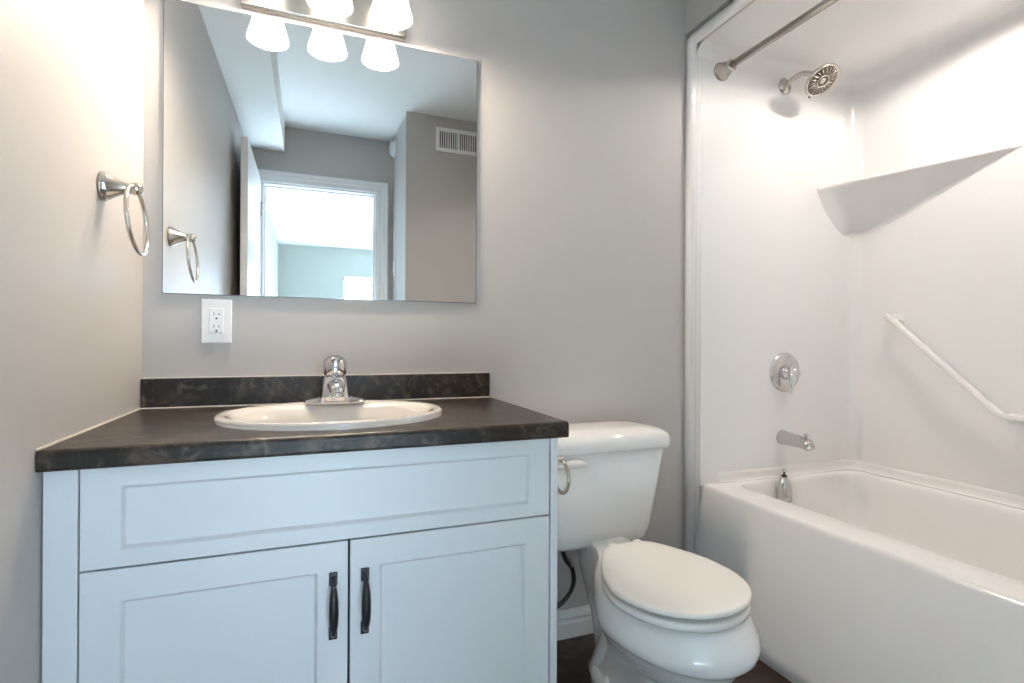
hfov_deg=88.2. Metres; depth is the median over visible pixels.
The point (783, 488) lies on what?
overflow fitting
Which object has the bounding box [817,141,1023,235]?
corner shelf
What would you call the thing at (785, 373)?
shower valve
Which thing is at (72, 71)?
wall
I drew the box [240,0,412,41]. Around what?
vanity light
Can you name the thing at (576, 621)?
baseboard
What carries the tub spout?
attached to the shower
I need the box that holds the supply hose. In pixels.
[557,551,575,609]
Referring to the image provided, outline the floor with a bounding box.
[557,633,791,682]
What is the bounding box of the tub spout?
[776,430,814,450]
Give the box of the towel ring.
[97,171,149,255]
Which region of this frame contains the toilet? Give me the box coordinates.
[557,420,760,682]
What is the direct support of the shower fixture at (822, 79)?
attached to the shower
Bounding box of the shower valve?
[770,353,800,392]
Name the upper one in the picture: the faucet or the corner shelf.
the corner shelf
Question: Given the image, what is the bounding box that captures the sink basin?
[213,400,441,430]
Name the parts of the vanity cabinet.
panel, door, drawer, handle, handle, door, panel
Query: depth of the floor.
1.58 m
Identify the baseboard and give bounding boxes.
[557,605,593,640]
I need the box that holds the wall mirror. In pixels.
[162,0,476,303]
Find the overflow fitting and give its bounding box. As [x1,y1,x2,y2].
[776,468,791,501]
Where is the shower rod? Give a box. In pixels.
[714,0,838,80]
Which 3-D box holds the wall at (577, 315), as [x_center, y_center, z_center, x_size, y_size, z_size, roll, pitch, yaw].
[0.285,-0.237,1.845,2.870,2.420,0.120,0,0,-21]
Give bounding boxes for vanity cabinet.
[42,438,557,682]
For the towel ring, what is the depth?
1.05 m
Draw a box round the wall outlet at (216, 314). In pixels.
[201,299,231,342]
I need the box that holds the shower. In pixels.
[683,0,1023,682]
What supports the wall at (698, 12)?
attached to the wall
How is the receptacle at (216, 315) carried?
attached to the wall outlet at (216, 314)
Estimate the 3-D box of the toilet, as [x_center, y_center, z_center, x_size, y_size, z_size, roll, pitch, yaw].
[0.337,0.624,1.396,0.472,0.722,0.735,0,0,-21]
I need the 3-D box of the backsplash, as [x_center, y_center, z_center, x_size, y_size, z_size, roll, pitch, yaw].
[-0.495,0.132,1.472,0.908,0.074,0.019,0,0,-21]
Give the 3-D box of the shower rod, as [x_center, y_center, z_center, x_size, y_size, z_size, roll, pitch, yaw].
[1.044,-0.995,1.245,0.068,0.068,1.517,0,0,-21]
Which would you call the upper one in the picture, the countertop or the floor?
the countertop
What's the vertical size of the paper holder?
0.110 m
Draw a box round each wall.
[0,0,143,682]
[142,0,700,610]
[686,0,733,35]
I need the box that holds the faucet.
[304,355,364,404]
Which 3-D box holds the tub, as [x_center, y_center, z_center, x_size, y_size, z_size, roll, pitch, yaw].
[1.306,0.750,1.349,0.827,0.456,1.531,0,0,-21]
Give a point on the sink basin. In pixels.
(293, 416)
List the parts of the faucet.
plate, lever, spout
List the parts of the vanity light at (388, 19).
lamp shade, lamp shade, lamp shade, bulb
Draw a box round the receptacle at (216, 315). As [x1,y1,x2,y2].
[209,308,223,333]
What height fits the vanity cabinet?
0.766 m
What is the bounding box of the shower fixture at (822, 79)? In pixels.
[778,63,839,97]
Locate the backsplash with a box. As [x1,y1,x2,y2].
[140,373,489,407]
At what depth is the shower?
1.90 m
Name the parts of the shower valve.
stem, handle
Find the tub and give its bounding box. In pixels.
[695,469,1023,682]
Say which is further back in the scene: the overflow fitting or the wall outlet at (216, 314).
the overflow fitting
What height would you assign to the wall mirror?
0.746 m
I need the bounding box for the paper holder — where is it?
[558,456,570,494]
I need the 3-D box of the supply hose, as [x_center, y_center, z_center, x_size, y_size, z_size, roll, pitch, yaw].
[0.112,0.744,1.657,0.173,0.258,0.074,0,0,13]
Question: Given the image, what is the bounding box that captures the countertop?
[35,372,568,472]
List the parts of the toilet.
flush lever, tank, tank lid, bowl, seat, lid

